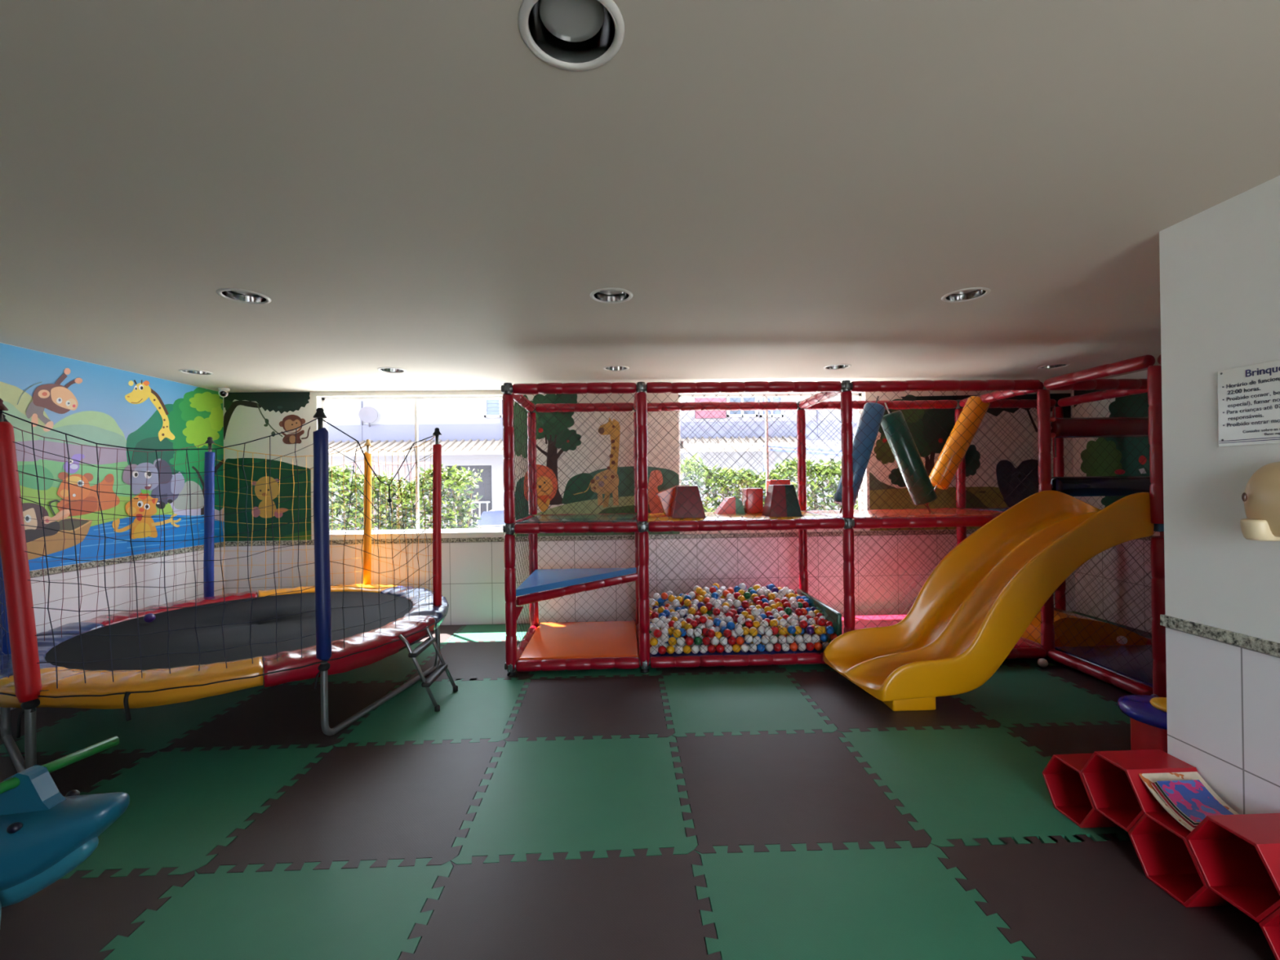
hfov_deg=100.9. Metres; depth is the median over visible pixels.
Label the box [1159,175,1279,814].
wall
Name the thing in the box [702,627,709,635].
ball
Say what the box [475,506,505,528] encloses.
car
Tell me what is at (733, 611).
ball
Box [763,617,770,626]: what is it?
ball
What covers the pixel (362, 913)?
foam mat
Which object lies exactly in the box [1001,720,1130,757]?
foam mat
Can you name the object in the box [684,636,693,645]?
ball
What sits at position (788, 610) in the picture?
ball
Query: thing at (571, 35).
ceiling light
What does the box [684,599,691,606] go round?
ball
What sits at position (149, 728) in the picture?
foam mat
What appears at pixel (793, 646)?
ball
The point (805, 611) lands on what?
ball
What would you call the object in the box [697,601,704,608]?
ball
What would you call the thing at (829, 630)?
ball
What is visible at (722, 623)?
ball
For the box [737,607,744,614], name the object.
ball
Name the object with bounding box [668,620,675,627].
ball
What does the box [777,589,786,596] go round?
ball
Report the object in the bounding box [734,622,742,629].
ball
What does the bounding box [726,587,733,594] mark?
ball
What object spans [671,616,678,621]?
ball
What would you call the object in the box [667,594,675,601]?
ball
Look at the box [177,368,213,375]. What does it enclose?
ceiling light
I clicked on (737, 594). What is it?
ball
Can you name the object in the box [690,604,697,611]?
ball
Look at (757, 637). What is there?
ball
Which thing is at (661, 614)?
ball
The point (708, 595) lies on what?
ball
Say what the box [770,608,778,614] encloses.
ball
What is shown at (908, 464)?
roll
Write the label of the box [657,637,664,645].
ball
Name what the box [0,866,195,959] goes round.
foam mat
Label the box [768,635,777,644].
ball
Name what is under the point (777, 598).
ball
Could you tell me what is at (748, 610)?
ball
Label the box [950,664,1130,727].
foam mat
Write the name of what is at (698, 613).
ball
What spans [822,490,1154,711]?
slide
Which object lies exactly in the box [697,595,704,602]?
ball
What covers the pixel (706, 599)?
ball
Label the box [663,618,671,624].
ball
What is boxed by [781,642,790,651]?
ball
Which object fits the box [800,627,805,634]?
ball
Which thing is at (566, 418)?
wall mural
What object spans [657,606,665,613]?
ball
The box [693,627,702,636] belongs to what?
ball
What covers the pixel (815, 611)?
ball
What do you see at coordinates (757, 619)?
ball
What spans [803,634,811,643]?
ball
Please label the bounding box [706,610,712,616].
ball
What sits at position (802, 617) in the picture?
ball
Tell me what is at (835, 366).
ceiling light
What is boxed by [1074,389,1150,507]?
wall mural
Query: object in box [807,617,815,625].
ball
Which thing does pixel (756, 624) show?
ball
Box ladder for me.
[398,626,457,711]
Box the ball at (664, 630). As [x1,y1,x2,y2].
[660,627,668,635]
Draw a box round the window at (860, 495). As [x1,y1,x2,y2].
[678,393,862,528]
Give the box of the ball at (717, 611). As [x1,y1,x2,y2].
[712,608,720,615]
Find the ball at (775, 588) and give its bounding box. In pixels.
[771,586,778,593]
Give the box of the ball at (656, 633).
[653,628,662,637]
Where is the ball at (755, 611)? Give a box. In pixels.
[751,608,759,616]
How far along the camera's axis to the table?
2.43 m
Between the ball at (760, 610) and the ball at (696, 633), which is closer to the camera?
the ball at (696, 633)
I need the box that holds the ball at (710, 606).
[705,602,712,609]
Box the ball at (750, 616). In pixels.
[746,614,754,622]
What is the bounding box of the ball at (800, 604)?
[797,601,803,608]
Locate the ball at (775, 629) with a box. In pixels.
[770,626,778,635]
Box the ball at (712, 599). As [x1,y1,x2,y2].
[709,597,716,605]
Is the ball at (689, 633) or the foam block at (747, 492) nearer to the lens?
the ball at (689, 633)
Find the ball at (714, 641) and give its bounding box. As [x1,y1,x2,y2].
[711,636,719,645]
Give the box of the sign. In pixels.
[1217,360,1279,446]
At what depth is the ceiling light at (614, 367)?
4.77 m
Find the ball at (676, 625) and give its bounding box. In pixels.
[673,621,681,629]
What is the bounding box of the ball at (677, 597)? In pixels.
[675,595,682,603]
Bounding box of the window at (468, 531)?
[321,395,505,536]
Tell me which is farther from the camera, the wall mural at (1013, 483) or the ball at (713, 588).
the wall mural at (1013, 483)
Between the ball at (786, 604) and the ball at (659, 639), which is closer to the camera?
the ball at (659, 639)
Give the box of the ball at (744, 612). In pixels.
[741,610,748,618]
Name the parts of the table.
leg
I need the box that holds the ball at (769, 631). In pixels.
[764,627,773,636]
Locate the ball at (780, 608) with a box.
[776,606,784,612]
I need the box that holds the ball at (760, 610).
[758,608,764,614]
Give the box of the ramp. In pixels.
[1021,608,1146,647]
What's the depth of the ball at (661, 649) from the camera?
4.28 m
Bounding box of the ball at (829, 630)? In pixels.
[825,626,834,634]
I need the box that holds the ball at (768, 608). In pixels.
[764,606,771,612]
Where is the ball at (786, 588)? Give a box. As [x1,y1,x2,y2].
[782,586,788,593]
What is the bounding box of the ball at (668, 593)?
[666,591,673,595]
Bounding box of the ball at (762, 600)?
[760,598,768,602]
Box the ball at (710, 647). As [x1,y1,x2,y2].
[707,644,715,653]
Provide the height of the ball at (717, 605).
0.069 m
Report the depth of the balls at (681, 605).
4.75 m
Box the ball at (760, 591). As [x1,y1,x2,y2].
[756,588,763,595]
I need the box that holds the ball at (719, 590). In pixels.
[715,589,722,596]
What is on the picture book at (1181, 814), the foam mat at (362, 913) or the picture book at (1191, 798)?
the picture book at (1191, 798)
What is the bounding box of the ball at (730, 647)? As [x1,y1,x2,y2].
[724,644,732,653]
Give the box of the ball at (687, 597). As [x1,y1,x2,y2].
[684,595,691,600]
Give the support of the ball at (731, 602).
on the balls at (681, 605)
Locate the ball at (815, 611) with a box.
[813,609,819,617]
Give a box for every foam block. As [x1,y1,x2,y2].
[670,485,705,518]
[741,488,763,513]
[761,484,802,516]
[766,479,790,492]
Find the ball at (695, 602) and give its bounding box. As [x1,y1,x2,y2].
[692,599,699,604]
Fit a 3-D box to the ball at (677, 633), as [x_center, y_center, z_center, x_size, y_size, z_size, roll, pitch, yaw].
[0.304,1.254,4.311,0.068,0.069,0.069,-1,0,-18]
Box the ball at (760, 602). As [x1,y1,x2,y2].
[755,600,763,606]
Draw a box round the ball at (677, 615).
[671,611,679,618]
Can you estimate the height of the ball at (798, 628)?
0.069 m
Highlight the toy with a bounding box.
[0,736,129,924]
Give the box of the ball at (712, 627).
[708,626,715,631]
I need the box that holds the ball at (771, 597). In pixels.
[768,592,775,599]
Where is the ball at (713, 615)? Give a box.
[710,613,717,620]
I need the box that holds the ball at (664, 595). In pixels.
[661,592,667,599]
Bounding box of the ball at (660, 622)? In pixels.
[655,619,663,627]
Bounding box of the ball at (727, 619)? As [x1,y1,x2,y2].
[724,616,733,622]
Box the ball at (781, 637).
[777,635,786,644]
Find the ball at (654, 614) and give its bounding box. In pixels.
[650,611,658,618]
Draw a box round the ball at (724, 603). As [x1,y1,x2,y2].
[721,602,729,607]
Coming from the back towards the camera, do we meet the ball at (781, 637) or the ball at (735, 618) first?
the ball at (735, 618)
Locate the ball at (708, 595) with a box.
[703,593,711,598]
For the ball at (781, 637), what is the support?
on the ball at (784, 647)
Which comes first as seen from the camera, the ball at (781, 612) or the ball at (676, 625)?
the ball at (676, 625)
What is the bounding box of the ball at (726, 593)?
[722,590,729,597]
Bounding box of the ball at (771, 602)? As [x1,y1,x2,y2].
[768,600,775,605]
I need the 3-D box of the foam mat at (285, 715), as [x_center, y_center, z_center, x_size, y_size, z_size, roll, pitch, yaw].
[-2.323,1.575,3.590,1.040,0.015,1.040,-1,0,-2]
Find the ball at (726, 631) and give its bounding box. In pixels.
[723,628,732,637]
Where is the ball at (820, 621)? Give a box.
[817,617,826,626]
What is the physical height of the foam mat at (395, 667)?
0.015 m
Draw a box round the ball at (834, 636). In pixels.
[830,633,837,640]
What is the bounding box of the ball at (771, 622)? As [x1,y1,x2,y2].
[769,619,777,626]
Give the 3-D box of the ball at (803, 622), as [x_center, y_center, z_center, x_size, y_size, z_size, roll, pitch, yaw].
[1.359,1.199,4.391,0.068,0.069,0.069,-1,0,-9]
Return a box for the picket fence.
[342,462,432,530]
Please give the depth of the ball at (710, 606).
4.80 m
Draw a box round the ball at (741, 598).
[737,595,745,602]
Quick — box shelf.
[1041,749,1279,959]
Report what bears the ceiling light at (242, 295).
attached to the ceiling
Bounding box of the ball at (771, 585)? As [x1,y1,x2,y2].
[768,583,775,591]
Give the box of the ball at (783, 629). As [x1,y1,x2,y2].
[778,626,786,635]
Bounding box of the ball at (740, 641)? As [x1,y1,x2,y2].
[736,635,744,644]
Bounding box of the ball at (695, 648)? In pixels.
[691,644,699,653]
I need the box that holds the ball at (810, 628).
[804,626,813,634]
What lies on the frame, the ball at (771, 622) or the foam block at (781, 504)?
the foam block at (781, 504)
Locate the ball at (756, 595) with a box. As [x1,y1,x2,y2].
[751,593,758,599]
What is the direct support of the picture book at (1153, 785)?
on the picture book at (1147, 778)
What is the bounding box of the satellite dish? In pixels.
[358,406,377,426]
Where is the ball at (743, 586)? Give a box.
[738,582,746,590]
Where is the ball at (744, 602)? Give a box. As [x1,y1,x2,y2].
[741,600,749,608]
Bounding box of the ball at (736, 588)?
[733,586,740,592]
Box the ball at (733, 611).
[729,608,737,615]
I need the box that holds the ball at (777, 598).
[773,597,781,603]
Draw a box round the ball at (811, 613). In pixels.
[807,610,815,618]
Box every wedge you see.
[655,484,689,515]
[713,496,745,514]
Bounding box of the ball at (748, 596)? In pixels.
[743,591,751,599]
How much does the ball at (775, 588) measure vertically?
0.069 m
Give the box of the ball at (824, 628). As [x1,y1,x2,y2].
[820,626,826,634]
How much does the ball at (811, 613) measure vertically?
0.069 m
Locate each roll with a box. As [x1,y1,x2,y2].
[833,395,884,513]
[880,402,937,512]
[927,395,990,503]
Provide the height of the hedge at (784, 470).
2.484 m
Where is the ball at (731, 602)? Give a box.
[725,599,733,606]
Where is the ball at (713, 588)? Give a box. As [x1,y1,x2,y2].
[709,586,716,593]
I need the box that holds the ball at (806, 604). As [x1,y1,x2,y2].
[801,601,808,608]
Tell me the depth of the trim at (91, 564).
4.40 m
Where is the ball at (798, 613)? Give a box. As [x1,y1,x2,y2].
[795,608,803,615]
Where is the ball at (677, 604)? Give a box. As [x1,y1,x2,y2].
[672,599,679,606]
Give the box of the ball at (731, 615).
[725,611,733,618]
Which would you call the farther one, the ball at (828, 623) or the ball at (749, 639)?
the ball at (828, 623)
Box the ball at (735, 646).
[732,644,740,652]
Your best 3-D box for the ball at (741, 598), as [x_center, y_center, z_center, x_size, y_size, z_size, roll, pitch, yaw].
[0.948,1.113,4.940,0.069,0.069,0.068,-1,0,37]
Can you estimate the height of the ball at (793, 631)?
0.069 m
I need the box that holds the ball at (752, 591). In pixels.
[749,589,756,595]
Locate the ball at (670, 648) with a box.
[666,645,674,653]
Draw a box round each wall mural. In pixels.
[0,342,224,570]
[223,391,311,541]
[512,393,679,536]
[869,393,1073,530]
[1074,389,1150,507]
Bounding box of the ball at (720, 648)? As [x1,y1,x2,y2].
[715,644,724,653]
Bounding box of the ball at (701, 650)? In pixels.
[699,644,707,653]
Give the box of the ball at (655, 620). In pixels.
[652,617,658,623]
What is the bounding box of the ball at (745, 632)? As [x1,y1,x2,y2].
[742,626,749,635]
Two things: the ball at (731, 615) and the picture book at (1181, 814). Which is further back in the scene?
the ball at (731, 615)
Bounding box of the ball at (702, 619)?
[698,615,706,623]
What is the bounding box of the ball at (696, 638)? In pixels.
[693,636,702,645]
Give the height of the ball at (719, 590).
0.069 m
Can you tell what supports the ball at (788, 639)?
on the ball at (793, 646)
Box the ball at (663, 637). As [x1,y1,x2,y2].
[660,633,668,642]
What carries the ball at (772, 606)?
on the balls at (681, 605)
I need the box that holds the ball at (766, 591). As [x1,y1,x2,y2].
[764,589,771,596]
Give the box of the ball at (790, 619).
[786,616,794,624]
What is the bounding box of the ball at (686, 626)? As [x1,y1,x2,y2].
[684,623,692,630]
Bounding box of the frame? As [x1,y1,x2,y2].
[501,354,1166,697]
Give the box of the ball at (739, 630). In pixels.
[735,627,743,635]
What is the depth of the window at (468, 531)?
5.80 m
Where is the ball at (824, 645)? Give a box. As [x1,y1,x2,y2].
[822,641,828,649]
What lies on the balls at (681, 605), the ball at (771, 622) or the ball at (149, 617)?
the ball at (771, 622)
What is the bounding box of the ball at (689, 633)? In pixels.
[685,628,693,636]
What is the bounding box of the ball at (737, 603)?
[733,600,741,607]
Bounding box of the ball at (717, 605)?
[714,601,721,608]
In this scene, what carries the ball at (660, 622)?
on the balls at (681, 605)
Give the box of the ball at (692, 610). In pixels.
[688,607,695,614]
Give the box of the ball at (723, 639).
[719,636,727,644]
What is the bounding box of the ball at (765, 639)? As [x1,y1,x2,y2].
[760,635,769,644]
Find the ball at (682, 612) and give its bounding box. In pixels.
[678,608,685,617]
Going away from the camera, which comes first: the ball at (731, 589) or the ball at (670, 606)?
the ball at (670, 606)
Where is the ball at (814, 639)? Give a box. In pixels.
[811,633,819,642]
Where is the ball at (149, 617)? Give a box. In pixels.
[143,613,155,622]
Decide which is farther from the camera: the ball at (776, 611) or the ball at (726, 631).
the ball at (776, 611)
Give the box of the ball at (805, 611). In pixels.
[800,608,807,615]
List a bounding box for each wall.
[2,342,225,710]
[222,386,1075,625]
[1071,369,1159,633]
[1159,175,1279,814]
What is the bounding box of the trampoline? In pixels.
[0,398,448,773]
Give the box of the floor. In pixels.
[194,672,1119,958]
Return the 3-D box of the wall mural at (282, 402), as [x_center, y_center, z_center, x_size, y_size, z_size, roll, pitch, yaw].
[-3.988,-0.145,5.650,0.910,1.591,0.002,-1,0,-2]
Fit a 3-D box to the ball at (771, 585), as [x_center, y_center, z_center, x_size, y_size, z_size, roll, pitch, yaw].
[1.298,1.058,5.205,0.068,0.068,0.069,-1,0,-30]
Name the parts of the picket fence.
rail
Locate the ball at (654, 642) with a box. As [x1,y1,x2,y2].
[649,637,657,645]
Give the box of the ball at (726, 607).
[721,605,729,613]
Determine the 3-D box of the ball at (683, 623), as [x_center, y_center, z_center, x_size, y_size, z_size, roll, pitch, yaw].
[0.372,1.232,4.489,0.069,0.069,0.068,-1,0,36]
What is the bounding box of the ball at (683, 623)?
[680,620,687,628]
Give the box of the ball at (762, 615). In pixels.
[760,613,767,620]
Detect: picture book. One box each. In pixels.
[1138,771,1239,831]
[1151,782,1196,828]
[1154,782,1199,826]
[1156,779,1234,823]
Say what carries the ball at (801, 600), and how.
on the balls at (681, 605)
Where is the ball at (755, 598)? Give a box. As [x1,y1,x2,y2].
[752,596,760,603]
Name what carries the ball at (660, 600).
on the balls at (681, 605)
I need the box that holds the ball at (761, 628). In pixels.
[757,626,765,634]
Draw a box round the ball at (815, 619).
[813,617,819,624]
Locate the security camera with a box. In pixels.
[217,387,230,397]
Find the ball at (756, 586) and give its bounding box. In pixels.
[753,584,759,591]
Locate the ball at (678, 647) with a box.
[674,644,683,653]
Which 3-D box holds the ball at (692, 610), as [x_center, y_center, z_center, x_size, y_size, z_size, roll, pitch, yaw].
[0.467,1.179,4.750,0.068,0.069,0.068,-1,0,23]
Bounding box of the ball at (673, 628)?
[667,626,675,635]
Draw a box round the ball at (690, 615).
[685,613,693,619]
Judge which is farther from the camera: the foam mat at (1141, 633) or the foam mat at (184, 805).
the foam mat at (1141, 633)
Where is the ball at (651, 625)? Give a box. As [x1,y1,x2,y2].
[649,622,656,631]
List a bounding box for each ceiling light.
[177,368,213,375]
[216,288,271,304]
[377,367,406,373]
[517,0,625,71]
[589,287,633,303]
[602,364,629,371]
[823,364,851,369]
[941,287,991,302]
[1037,363,1070,368]
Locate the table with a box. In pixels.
[1116,694,1167,752]
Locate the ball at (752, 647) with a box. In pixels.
[748,643,756,652]
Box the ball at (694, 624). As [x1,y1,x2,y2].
[689,620,697,628]
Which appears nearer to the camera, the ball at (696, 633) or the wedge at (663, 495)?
the ball at (696, 633)
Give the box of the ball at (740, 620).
[737,616,745,624]
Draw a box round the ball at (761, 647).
[756,643,764,652]
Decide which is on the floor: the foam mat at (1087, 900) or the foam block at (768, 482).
the foam mat at (1087, 900)
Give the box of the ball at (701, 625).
[697,623,706,630]
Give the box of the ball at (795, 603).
[790,601,798,608]
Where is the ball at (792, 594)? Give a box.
[787,592,795,598]
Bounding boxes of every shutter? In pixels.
[486,399,499,414]
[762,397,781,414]
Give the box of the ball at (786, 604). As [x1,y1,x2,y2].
[782,601,791,608]
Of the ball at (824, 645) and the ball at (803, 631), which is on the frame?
the ball at (824, 645)
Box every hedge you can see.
[328,463,483,530]
[680,453,858,512]
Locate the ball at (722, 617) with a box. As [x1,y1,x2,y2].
[716,614,724,622]
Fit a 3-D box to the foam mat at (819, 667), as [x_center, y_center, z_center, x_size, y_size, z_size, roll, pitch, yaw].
[1.643,1.526,4.719,1.040,0.015,1.040,-1,0,-2]
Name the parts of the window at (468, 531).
sill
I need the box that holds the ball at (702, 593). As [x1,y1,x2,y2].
[699,590,706,596]
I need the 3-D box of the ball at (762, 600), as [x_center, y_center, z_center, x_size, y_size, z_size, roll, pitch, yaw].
[1.152,1.127,4.882,0.069,0.069,0.068,-1,0,44]
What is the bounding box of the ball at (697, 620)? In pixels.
[693,617,701,626]
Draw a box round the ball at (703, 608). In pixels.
[699,605,707,613]
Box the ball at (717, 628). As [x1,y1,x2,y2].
[715,626,720,631]
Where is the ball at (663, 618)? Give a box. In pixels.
[658,615,666,621]
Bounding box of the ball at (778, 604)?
[775,601,782,607]
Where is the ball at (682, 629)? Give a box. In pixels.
[679,627,686,636]
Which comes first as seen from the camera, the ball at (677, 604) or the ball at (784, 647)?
the ball at (784, 647)
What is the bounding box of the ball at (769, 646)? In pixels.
[764,643,773,651]
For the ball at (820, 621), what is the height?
0.069 m
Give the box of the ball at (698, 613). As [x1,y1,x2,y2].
[693,611,702,616]
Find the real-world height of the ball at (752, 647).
0.069 m
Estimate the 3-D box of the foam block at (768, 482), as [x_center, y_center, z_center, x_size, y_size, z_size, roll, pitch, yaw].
[1.368,0.157,5.225,0.200,0.320,0.160,-1,0,-2]
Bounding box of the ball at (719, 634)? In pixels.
[715,631,722,639]
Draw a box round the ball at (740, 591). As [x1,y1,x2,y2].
[737,589,744,595]
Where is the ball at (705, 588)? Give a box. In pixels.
[702,586,709,593]
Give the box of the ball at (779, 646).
[773,643,782,651]
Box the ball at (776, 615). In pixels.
[773,613,781,618]
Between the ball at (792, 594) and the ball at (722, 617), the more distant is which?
the ball at (792, 594)
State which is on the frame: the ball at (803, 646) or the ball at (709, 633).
the ball at (803, 646)
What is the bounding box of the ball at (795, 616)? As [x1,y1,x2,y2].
[791,613,798,620]
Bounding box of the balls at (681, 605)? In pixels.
[648,583,828,651]
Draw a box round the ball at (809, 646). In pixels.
[805,642,814,650]
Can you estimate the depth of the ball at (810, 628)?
4.32 m
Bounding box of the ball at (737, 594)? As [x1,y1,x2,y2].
[733,591,741,599]
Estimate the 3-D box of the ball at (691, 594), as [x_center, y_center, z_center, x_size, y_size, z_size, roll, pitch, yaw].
[0.503,1.113,5.102,0.069,0.069,0.068,-1,0,14]
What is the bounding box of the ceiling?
[0,0,1279,392]
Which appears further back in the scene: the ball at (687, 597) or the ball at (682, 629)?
the ball at (687, 597)
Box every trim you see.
[29,542,225,577]
[225,528,977,546]
[1138,535,1155,540]
[1160,614,1279,657]
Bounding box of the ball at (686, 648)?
[683,644,691,653]
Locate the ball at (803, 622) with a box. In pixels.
[799,619,807,628]
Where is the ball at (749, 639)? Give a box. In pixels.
[744,634,752,643]
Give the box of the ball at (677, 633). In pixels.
[672,629,681,637]
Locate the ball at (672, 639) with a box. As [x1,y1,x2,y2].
[668,636,676,645]
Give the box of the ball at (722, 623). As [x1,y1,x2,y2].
[719,621,726,627]
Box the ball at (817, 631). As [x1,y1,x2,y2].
[813,626,822,634]
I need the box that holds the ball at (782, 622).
[778,618,787,626]
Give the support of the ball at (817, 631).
on the ball at (814, 639)
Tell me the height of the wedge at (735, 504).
0.160 m
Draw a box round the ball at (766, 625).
[760,620,768,628]
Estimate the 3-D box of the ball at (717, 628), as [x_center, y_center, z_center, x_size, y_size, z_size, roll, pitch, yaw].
[0.660,1.278,4.481,0.069,0.068,0.068,-1,0,18]
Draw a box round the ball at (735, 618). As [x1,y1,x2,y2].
[733,614,739,622]
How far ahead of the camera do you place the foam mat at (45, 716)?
3.55 m
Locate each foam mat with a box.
[0,685,270,756]
[0,706,91,747]
[0,748,157,796]
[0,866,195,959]
[60,743,333,879]
[99,857,453,959]
[158,680,404,751]
[195,738,506,874]
[280,641,447,684]
[333,677,530,746]
[398,847,721,959]
[404,640,535,681]
[416,625,466,643]
[446,623,529,642]
[450,733,697,864]
[503,674,674,741]
[528,666,662,679]
[656,664,786,675]
[658,671,837,737]
[670,728,931,853]
[692,840,1035,959]
[777,663,835,672]
[786,669,1000,732]
[837,724,1130,847]
[932,832,1275,959]
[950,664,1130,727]
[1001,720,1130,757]
[1016,657,1063,666]
[1032,663,1133,705]
[1070,611,1127,626]
[1119,626,1151,639]
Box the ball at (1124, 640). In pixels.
[1116,635,1127,644]
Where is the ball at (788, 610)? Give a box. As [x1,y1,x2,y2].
[784,607,791,614]
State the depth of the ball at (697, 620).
4.51 m
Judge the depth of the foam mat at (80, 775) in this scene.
2.89 m
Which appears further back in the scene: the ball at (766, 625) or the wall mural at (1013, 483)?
the wall mural at (1013, 483)
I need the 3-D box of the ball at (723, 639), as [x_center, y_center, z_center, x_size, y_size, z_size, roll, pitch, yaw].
[0.683,1.317,4.323,0.068,0.068,0.069,-1,0,12]
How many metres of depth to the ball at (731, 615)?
4.60 m
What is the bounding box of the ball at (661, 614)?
[658,612,666,617]
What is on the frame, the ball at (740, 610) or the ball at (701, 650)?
the ball at (701, 650)
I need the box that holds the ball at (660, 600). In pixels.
[657,597,664,604]
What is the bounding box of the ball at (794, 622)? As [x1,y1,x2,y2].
[791,619,799,626]
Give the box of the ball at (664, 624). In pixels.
[661,622,669,629]
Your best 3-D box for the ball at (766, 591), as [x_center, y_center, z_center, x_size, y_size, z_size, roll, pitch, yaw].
[1.226,1.083,5.068,0.068,0.068,0.068,-1,0,-21]
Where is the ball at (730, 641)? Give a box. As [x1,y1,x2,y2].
[727,635,736,644]
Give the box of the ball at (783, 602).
[781,598,788,604]
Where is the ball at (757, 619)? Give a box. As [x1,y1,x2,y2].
[754,615,762,622]
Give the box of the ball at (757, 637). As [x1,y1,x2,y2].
[752,635,760,644]
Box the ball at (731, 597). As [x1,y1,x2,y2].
[726,593,733,599]
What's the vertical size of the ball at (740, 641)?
0.069 m
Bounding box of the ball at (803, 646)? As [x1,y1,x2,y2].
[797,642,806,651]
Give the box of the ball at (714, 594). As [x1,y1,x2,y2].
[711,591,718,599]
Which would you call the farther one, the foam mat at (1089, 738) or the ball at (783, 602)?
the ball at (783, 602)
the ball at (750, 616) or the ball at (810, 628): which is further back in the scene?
the ball at (750, 616)
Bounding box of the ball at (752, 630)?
[749,627,757,635]
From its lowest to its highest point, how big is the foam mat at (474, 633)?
0.015 m
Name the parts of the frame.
post, post, net panel, net panel, post, post, net panel, net panel, net panel, post, post, post, post, net panel, net panel, net panel, net panel, post, post, post, post, net panel, net panel, net panel, net panel, post, post, net panel, post, post, knob, knob, post, post, net panel, net panel, net panel, post, post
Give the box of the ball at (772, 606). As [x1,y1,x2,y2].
[769,604,777,609]
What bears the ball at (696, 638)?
on the ball at (695, 648)
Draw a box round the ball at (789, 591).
[787,589,795,595]
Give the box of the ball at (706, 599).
[703,596,710,604]
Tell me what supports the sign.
attached to the wall at (1220, 264)
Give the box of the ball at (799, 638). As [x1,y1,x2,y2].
[794,634,803,643]
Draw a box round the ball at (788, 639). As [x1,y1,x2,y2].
[786,634,795,643]
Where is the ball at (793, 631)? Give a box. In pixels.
[786,625,795,634]
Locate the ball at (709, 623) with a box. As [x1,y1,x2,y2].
[705,619,713,627]
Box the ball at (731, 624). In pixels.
[726,621,734,629]
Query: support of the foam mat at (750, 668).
on the floor
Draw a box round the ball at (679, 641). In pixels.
[676,636,684,645]
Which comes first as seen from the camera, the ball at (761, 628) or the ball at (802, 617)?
the ball at (761, 628)
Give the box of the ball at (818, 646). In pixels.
[813,641,822,650]
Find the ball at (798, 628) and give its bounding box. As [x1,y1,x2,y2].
[795,626,802,634]
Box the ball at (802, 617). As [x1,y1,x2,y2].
[799,615,807,621]
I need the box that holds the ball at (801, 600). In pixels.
[796,598,804,602]
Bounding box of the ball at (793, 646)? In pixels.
[789,642,798,651]
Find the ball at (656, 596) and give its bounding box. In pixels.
[653,592,660,599]
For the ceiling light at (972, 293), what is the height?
0.126 m
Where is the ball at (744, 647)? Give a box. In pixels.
[740,644,748,652]
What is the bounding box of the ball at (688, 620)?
[685,617,693,623]
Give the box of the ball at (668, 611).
[662,608,670,617]
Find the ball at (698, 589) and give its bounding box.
[695,586,702,594]
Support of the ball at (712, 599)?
on the balls at (681, 605)
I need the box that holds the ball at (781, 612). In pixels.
[778,610,786,616]
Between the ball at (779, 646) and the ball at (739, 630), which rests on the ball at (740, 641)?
the ball at (739, 630)
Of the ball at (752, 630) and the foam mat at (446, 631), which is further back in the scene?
the foam mat at (446, 631)
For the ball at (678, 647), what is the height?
0.068 m
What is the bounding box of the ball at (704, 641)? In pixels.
[702,636,711,645]
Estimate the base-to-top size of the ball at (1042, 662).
0.069 m
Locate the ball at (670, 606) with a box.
[667,604,674,610]
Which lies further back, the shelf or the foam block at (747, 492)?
the foam block at (747, 492)
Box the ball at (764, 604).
[761,602,769,609]
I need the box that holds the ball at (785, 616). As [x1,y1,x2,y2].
[782,613,789,620]
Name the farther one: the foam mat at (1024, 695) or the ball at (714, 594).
the ball at (714, 594)
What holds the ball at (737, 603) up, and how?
on the balls at (681, 605)
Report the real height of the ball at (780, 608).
0.070 m
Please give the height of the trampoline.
1.997 m
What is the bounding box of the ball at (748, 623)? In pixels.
[745,619,753,628]
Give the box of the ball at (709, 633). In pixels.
[706,628,715,637]
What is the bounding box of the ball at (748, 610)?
[745,608,751,614]
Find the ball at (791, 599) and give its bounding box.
[788,598,795,604]
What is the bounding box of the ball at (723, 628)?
[720,626,728,634]
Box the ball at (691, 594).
[688,591,695,599]
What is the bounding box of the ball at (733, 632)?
[730,629,737,638]
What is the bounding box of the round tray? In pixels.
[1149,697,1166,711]
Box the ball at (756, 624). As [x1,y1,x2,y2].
[752,620,759,628]
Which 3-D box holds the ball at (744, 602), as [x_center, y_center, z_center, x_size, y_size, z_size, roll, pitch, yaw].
[0.963,1.139,4.833,0.069,0.070,0.069,-1,0,26]
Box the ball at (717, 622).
[713,617,720,626]
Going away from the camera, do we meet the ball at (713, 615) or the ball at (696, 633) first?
the ball at (696, 633)
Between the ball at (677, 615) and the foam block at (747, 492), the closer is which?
the ball at (677, 615)
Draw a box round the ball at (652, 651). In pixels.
[649,645,657,654]
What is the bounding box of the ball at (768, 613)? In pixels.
[764,611,773,617]
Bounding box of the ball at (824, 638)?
[819,633,828,642]
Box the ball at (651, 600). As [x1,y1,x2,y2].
[648,598,655,605]
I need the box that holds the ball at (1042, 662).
[1037,657,1048,667]
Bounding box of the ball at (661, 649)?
[657,645,666,654]
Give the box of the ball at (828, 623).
[825,621,832,626]

